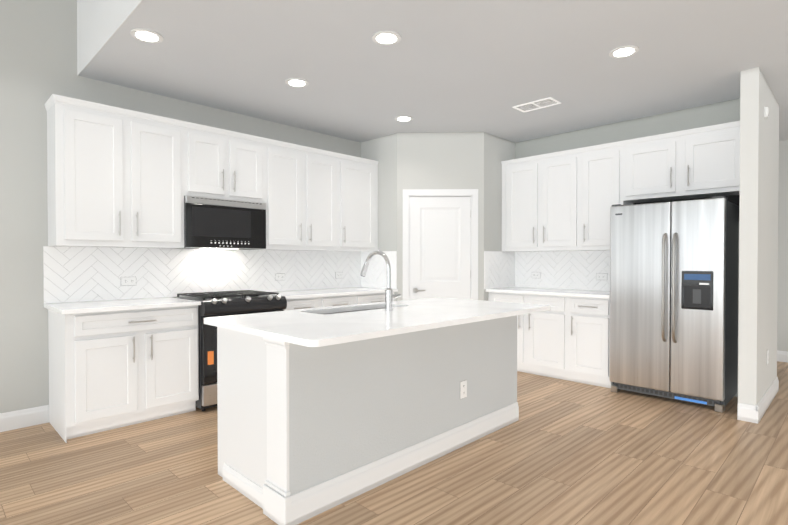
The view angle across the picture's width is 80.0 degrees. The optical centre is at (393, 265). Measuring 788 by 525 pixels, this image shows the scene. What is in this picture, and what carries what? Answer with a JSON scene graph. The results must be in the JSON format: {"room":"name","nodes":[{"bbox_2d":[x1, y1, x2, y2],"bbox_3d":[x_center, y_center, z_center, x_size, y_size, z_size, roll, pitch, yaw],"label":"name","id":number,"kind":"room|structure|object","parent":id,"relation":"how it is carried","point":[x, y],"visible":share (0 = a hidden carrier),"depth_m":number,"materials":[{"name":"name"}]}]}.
{"room":"kitchen","nodes":[
{"label":"kitchen","id":0,"kind":"room"},
{"bbox_2d":[0,0,360,412],"bbox_3d":[-2.335,-0.672,4.020,0.120,3.750,8.310,1,1,45],"label":"wall","id":1,"kind":"structure","parent":0,"point":[38,53],"depth_m":3.55,"materials":[{"name":"beige paint"}]},
{"bbox_2d":[0,405,48,431],"bbox_3d":[-3.935,1.155,2.328,0.014,0.133,3.626,1,1,45],"label":"baseboard","id":2,"kind":"structure","parent":1,"relation":"attached to","point":[17,419],"depth_m":3.51,"materials":[{"name":"white wood"}]},
{"bbox_2d":[44,94,131,247],"bbox_3d":[-2.383,-0.691,3.654,0.324,1.084,0.464,1,1,45],"label":"upper cabinet","id":3,"kind":"object","parent":1,"relation":"attached to","point":[118,177],"depth_m":3.53,"materials":[{"name":"white wood"}]},
{"bbox_2d":[128,109,187,247],"bbox_3d":[-2.063,-0.694,3.977,0.324,1.084,0.445,1,1,45],"label":"upper cabinet","id":4,"kind":"object","parent":1,"relation":"attached to","point":[157,145],"depth_m":3.87,"materials":[{"name":"white wood"}]},
{"bbox_2d":[43,246,360,303],"bbox_3d":[-1.548,0.060,4.732,0.008,0.439,3.217,1,1,45],"label":"backsplash","id":5,"kind":"structure","parent":1,"relation":"attached to","point":[77,274],"depth_m":4.32,"materials":[{"name":"white tile"}]},
{"bbox_2d":[121,277,135,285],"bbox_3d":[-2.261,0.133,4.001,0.007,0.075,0.120,1,1,45],"label":"electrical outlet","id":6,"kind":"object","parent":5,"relation":"attached to","point":[128,281],"visible":1,"depth_m":4.00,"materials":[{"name":"white plastic"}]},
{"bbox_2d":[275,273,284,280],"bbox_3d":[-1.224,0.122,5.049,0.007,0.075,0.120,1,1,45],"label":"electrical outlet","id":7,"kind":"object","parent":5,"relation":"attached to","point":[279,276],"visible":1,"depth_m":5.05,"materials":[{"name":"white plastic"}]},
{"bbox_2d":[335,272,342,277],"bbox_3d":[-0.653,0.116,5.626,0.007,0.075,0.120,1,1,45],"label":"electrical outlet","id":8,"kind":"object","parent":5,"relation":"attached to","point":[338,274],"visible":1,"depth_m":5.62,"materials":[{"name":"grey plastic"}]},
{"bbox_2d":[188,122,267,205],"bbox_3d":[-1.636,-0.924,4.407,0.324,0.635,0.769,1,1,45],"label":"upper cabinet","id":9,"kind":"object","parent":1,"relation":"attached to","point":[223,164],"depth_m":4.31,"materials":[{"name":"white wood"}]},
{"bbox_2d":[184,195,265,249],"bbox_3d":[-1.629,-0.381,4.406,0.342,0.446,0.764,1,1,45],"label":"microwave","id":10,"kind":"object","parent":9,"relation":"attached to","point":[213,223],"visible":0.98,"depth_m":4.26,"materials":[{"name":"black metal"}]},
{"bbox_2d":[252,138,307,249],"bbox_3d":[-1.206,-0.704,4.844,0.324,1.084,0.454,1,1,45],"label":"upper cabinet","id":11,"kind":"object","parent":1,"relation":"attached to","point":[287,208],"depth_m":4.75,"materials":[{"name":"white wood"}]},
{"bbox_2d":[296,147,339,250],"bbox_3d":[-0.887,-0.707,5.166,0.324,1.084,0.454,1,1,45],"label":"upper cabinet","id":12,"kind":"object","parent":1,"relation":"attached to","point":[323,165],"depth_m":5.08,"materials":[{"name":"white wood"}]},
{"bbox_2d":[340,153,378,251],"bbox_3d":[-0.513,-0.711,5.545,0.324,1.084,0.610,1,1,45],"label":"upper cabinet","id":13,"kind":"object","parent":1,"relation":"attached to","point":[358,176],"depth_m":5.43,"materials":[{"name":"white wood"}]},
{"bbox_2d":[361,133,396,300],"bbox_3d":[-0.147,-0.175,5.704,0.630,2.720,0.120,1,1,45],"label":"wall","id":14,"kind":"structure","parent":0,"point":[382,151],"depth_m":5.56,"materials":[{"name":"beige paint"}]},
{"bbox_2d":[361,251,396,288],"bbox_3d":[-0.193,0.050,5.661,0.628,0.439,0.008,1,1,45],"label":"backsplash","id":15,"kind":"structure","parent":14,"relation":"attached to","point":[375,276],"depth_m":5.64,"materials":[{"name":"white tile"}]},
{"bbox_2d":[0,361,787,524],"bbox_3d":[1.560,1.268,1.742,8.892,0.080,10.520,1,1,45],"label":"floor","id":16,"kind":"structure","parent":0,"point":[562,452],"depth_m":2.75,"materials":[{"name":"brown wood"}]},
{"bbox_2d":[44,297,200,442],"bbox_3d":[-2.122,0.749,3.704,0.646,0.915,0.939,1,1,45],"label":"base cabinet","id":17,"kind":"object","parent":16,"relation":"on","point":[114,364],"visible":1,"depth_m":3.46,"materials":[{"name":"white wood"}]},
{"bbox_2d":[174,290,286,410],"bbox_3d":[-1.487,0.726,4.277,0.722,0.948,0.764,1,1,45],"label":"range","id":18,"kind":"object","parent":16,"relation":"on","point":[221,303],"visible":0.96,"depth_m":3.87,"materials":[{"name":"black metal"}]},
{"bbox_2d":[284,299,321,310],"bbox_3d":[-1.108,0.753,4.756,0.608,0.886,0.445,1,1,45],"label":"base cabinet","id":19,"kind":"object","parent":16,"relation":"on","point":[306,299],"depth_m":4.54,"materials":[{"name":"white wood"}]},
{"bbox_2d":[322,295,357,306],"bbox_3d":[-0.789,0.749,5.079,0.608,0.886,0.463,1,1,45],"label":"base cabinet","id":20,"kind":"object","parent":16,"relation":"on","point":[331,300],"depth_m":4.87,"materials":[{"name":"white wood"}]},
{"bbox_2d":[270,287,397,298],"bbox_3d":[-0.717,0.291,5.119,0.646,0.030,1.518,1,1,45],"label":"countertop","id":21,"kind":"structure","parent":20,"relation":"on","point":[321,293],"depth_m":4.97,"materials":[{"name":"white stone"}]},
{"bbox_2d":[358,291,397,303],"bbox_3d":[-0.411,0.745,5.460,0.608,0.886,0.610,1,1,45],"label":"base cabinet","id":22,"kind":"object","parent":16,"relation":"on","point":[362,299],"depth_m":5.19,"materials":[{"name":"white wood"}]},
{"bbox_2d":[216,310,546,524],"bbox_3d":[0.017,0.771,3.129,1.044,0.885,2.103,1,1,45],"label":"kitchen island","id":23,"kind":"object","parent":16,"relation":"on","point":[322,409],"depth_m":2.56,"materials":[{"name":"white"}]},
{"bbox_2d":[204,298,549,349],"bbox_3d":[0.027,0.314,3.086,1.095,0.030,2.140,1,1,45],"label":"island countertop","id":24,"kind":"structure","parent":23,"relation":"on","point":[308,328],"depth_m":2.64,"materials":[{"name":"white stone"}]},
{"bbox_2d":[316,306,379,313],"bbox_3d":[-0.248,0.428,3.253,0.288,0.226,0.808,1,1,45],"label":"sink","id":25,"kind":"object","parent":24,"relation":"in","point":[357,307],"depth_m":3.30,"materials":[{"name":"silver metal"}]},
{"bbox_2d":[361,250,399,309],"bbox_3d":[-0.095,0.096,3.237,0.306,0.400,0.137,1,1,45],"label":"faucet","id":26,"kind":"object","parent":24,"relation":"on","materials":[{"name":"silver metal"}]},
{"bbox_2d":[460,380,466,398],"bbox_3d":[0.470,0.836,3.167,0.007,0.120,0.075,1,1,45],"label":"outlet","id":27,"kind":"object","parent":23,"relation":"attached to","point":[463,389],"visible":1,"depth_m":3.16,"materials":[{"name":"grey plastic"}]},
{"bbox_2d":[486,291,521,371],"bbox_3d":[1.474,0.745,5.513,0.486,0.886,0.608,1,1,45],"label":"base cabinet","id":28,"kind":"object","parent":16,"relation":"on","point":[499,296],"depth_m":5.21,"materials":[{"name":"white wood"}]},
{"bbox_2d":[522,295,565,379],"bbox_3d":[1.814,0.748,5.177,0.469,0.886,0.608,1,1,45],"label":"base cabinet","id":29,"kind":"object","parent":16,"relation":"on","point":[543,332],"depth_m":4.97,"materials":[{"name":"white wood"}]},
{"bbox_2d":[566,295,612,387],"bbox_3d":[2.134,0.752,4.860,0.432,0.886,0.608,1,1,45],"label":"base cabinet","id":30,"kind":"object","parent":16,"relation":"on","point":[566,336],"depth_m":4.66,"materials":[{"name":"white wood"}]},
{"bbox_2d":[486,287,609,298],"bbox_3d":[1.781,0.290,5.177,1.387,0.030,0.646,1,1,45],"label":"countertop","id":31,"kind":"structure","parent":30,"relation":"on","point":[509,290],"depth_m":5.02,"materials":[{"name":"white stone"}]},
{"bbox_2d":[609,196,738,412],"bbox_3d":[2.564,0.314,4.332,0.898,1.772,0.726,1,1,45],"label":"refrigerator","id":32,"kind":"object","parent":16,"relation":"on","point":[673,300],"visible":1,"depth_m":4.07,"materials":[{"name":"grey metal"}]},
{"bbox_2d":[78,0,787,142],"bbox_3d":[2.908,-2.072,3.069,8.892,1.130,6.686,1,1,45],"label":"ceiling","id":33,"kind":"structure","parent":0,"point":[451,66],"depth_m":3.46,"materials":[{"name":"paint"}]},
{"bbox_2d":[77,0,142,75],"bbox_3d":[0.598,-1.995,0.650,8.772,1.032,0.004,1,1,45],"label":"fascia","id":34,"kind":"object","parent":33,"relation":"attached to","point":[100,23],"visible":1,"depth_m":3.33,"materials":[{"name":"paint"}]},
{"bbox_2d":[130,28,162,42],"bbox_3d":[-1.617,-1.502,3.073,0.192,0.009,0.192,1,1,45],"label":"recessed light","id":35,"kind":"object","parent":33,"relation":"in","point":[146,35],"visible":1,"depth_m":3.06,"materials":[{"name":"white plastic"}]},
{"bbox_2d":[285,78,308,86],"bbox_3d":[-0.802,-1.510,3.882,0.192,0.009,0.192,1,1,45],"label":"recessed light","id":36,"kind":"object","parent":33,"relation":"in","point":[296,82],"visible":0.96,"depth_m":3.86,"materials":[{"name":"white plastic"}]},
{"bbox_2d":[372,31,400,44],"bbox_3d":[-0.049,-1.502,3.103,0.192,0.009,0.192,1,1,45],"label":"recessed light","id":37,"kind":"object","parent":33,"relation":"in","point":[386,37],"visible":1,"depth_m":3.09,"materials":[{"name":"white plastic"}]},
{"bbox_2d":[395,116,412,121],"bbox_3d":[0.102,-1.521,4.865,0.192,0.009,0.192,1,1,45],"label":"recessed light","id":38,"kind":"object","parent":33,"relation":"in","point":[403,118],"visible":1,"depth_m":4.85,"materials":[{"name":"white"}]},
{"bbox_2d":[512,97,560,111],"bbox_3d":[1.348,-1.518,4.440,0.390,0.007,0.220,1,1,45],"label":"ceiling vent","id":39,"kind":"object","parent":33,"relation":"in","point":[538,104],"visible":1,"depth_m":4.43,"materials":[{"name":"white metal"}]},
{"bbox_2d":[609,45,638,57],"bbox_3d":[1.619,-1.504,3.307,0.192,0.009,0.192,1,1,45],"label":"recessed light","id":40,"kind":"object","parent":33,"relation":"in","point":[624,51],"visible":1,"depth_m":3.29,"materials":[{"name":"white"}]},
{"bbox_2d":[397,132,483,300],"bbox_3d":[0.536,-0.173,5.483,1.000,2.720,0.120,0,1,2],"label":"wall","id":41,"kind":"structure","parent":0,"point":[453,160],"depth_m":5.41,"materials":[{"name":"beige paint"}]},
{"bbox_2d":[403,189,477,299],"bbox_3d":[0.536,0.154,5.478,0.869,2.067,0.136,0,1,2],"label":"door frame","id":42,"kind":"structure","parent":41,"relation":"attached to","point":[409,193],"depth_m":5.41,"materials":[{"name":"white wood"}]},
{"bbox_2d":[410,197,470,299],"bbox_3d":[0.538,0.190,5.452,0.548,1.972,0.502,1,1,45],"label":"pantry door","id":43,"kind":"structure","parent":41,"relation":"in","point":[440,247],"depth_m":5.44,"materials":[{"name":"white wood"}]},
{"bbox_2d":[484,132,514,300],"bbox_3d":[1.232,-0.175,5.691,0.120,2.720,0.685,1,1,45],"label":"wall","id":44,"kind":"structure","parent":0,"point":[497,150],"depth_m":5.54,"materials":[{"name":"beige paint"}]},
{"bbox_2d":[484,251,514,288],"bbox_3d":[1.279,0.050,5.648,0.008,0.439,0.682,1,1,45],"label":"backsplash","id":45,"kind":"structure","parent":44,"relation":"attached to","point":[499,269],"depth_m":5.63,"materials":[{"name":"white tile"}]},
{"bbox_2d":[515,98,739,396],"bbox_3d":[1.927,-0.174,5.570,3.769,2.720,0.120,1,1,45],"label":"wall","id":46,"kind":"structure","parent":0,"point":[705,115],"depth_m":4.86,"materials":[{"name":"paint"}]},
{"bbox_2d":[501,155,536,251],"bbox_3d":[1.580,-0.712,5.592,0.502,1.084,0.324,1,1,45],"label":"upper cabinet","id":47,"kind":"object","parent":46,"relation":"attached to","point":[519,176],"depth_m":5.49,"materials":[{"name":"white wood"}]},
{"bbox_2d":[537,149,576,250],"bbox_3d":[1.920,-0.708,5.257,0.453,1.084,0.324,1,1,45],"label":"upper cabinet","id":48,"kind":"object","parent":46,"relation":"attached to","point":[565,200],"depth_m":5.16,"materials":[{"name":"white wood"}]},
{"bbox_2d":[515,250,609,290],"bbox_3d":[2.009,0.053,5.400,1.380,0.439,0.008,1,1,45],"label":"backsplash","id":49,"kind":"structure","parent":46,"relation":"attached to","point":[576,270],"depth_m":5.44,"materials":[{"name":"white tile"}]},
{"bbox_2d":[532,272,540,277],"bbox_3d":[1.719,0.115,5.677,0.120,0.075,0.007,1,1,45],"label":"electrical outlet","id":50,"kind":"object","parent":49,"relation":"attached to","point":[536,274],"visible":1,"depth_m":5.67,"materials":[{"name":"grey plastic"}]},
{"bbox_2d":[596,273,606,279],"bbox_3d":[2.270,0.121,5.132,0.120,0.075,0.007,1,1,45],"label":"electrical outlet","id":51,"kind":"object","parent":49,"relation":"attached to","point":[601,276],"visible":1,"depth_m":5.13,"materials":[{"name":"grey plastic"}]},
{"bbox_2d":[577,141,628,250],"bbox_3d":[2.235,-0.705,4.945,0.434,1.084,0.324,1,1,45],"label":"upper cabinet","id":52,"kind":"object","parent":46,"relation":"attached to","point":[598,166],"depth_m":4.86,"materials":[{"name":"white wood"}]},
{"bbox_2d":[621,131,684,204],"bbox_3d":[2.569,-0.946,4.612,0.505,0.595,0.324,1,1,45],"label":"upper cabinet","id":53,"kind":"object","parent":46,"relation":"attached to","point":[649,163],"depth_m":4.52,"materials":[{"name":"white wood"}]},
{"bbox_2d":[677,121,739,200],"bbox_3d":[2.928,-0.942,4.256,0.506,0.595,0.324,1,1,45],"label":"upper cabinet","id":54,"kind":"object","parent":46,"relation":"attached to","point":[708,157],"depth_m":4.18,"materials":[{"name":"white wood"}]},
{"bbox_2d":[738,67,778,404],"bbox_3d":[3.189,-0.158,4.084,0.115,2.720,1.278,1,1,45],"label":"wall","id":55,"kind":"structure","parent":0,"point":[758,230],"depth_m":3.66,"materials":[{"name":"paint"}]},
{"bbox_2d":[737,403,758,423],"bbox_3d":[2.740,1.141,3.634,0.129,0.133,0.014,1,1,45],"label":"baseboard","id":56,"kind":"structure","parent":55,"relation":"attached to","point":[747,412],"depth_m":3.63,"materials":[{"name":"white wood"}]},
{"bbox_2d":[764,106,768,118],"bbox_3d":[3.006,-1.234,3.787,0.025,0.090,0.068,1,1,45],"label":"sensor","id":57,"kind":"object","parent":55,"relation":"attached to","point":[766,112],"visible":1,"depth_m":3.77,"materials":[{"name":"white plastic"}]},
{"bbox_2d":[756,377,778,422],"bbox_3d":[3.230,1.136,4.047,0.014,0.133,1.292,1,1,45],"label":"baseboard","id":58,"kind":"structure","parent":55,"relation":"attached to","point":[765,401],"depth_m":3.96,"materials":[{"name":"white wood"}]},
{"bbox_2d":[777,140,787,350],"bbox_3d":[5.217,-0.172,5.424,8.892,2.720,0.120,1,1,45],"label":"wall","id":59,"kind":"structure","parent":0,"point":[782,324],"depth_m":5.77,"materials":[{"name":"beige paint"}]},
{"bbox_2d":[777,350,787,362],"bbox_3d":[5.213,1.122,5.348,8.772,0.133,0.014,1,1,45],"label":"baseboard","id":60,"kind":"structure","parent":59,"relation":"attached to","point":[782,356],"depth_m":5.77,"materials":[{"name":"white wood"}]}
]}

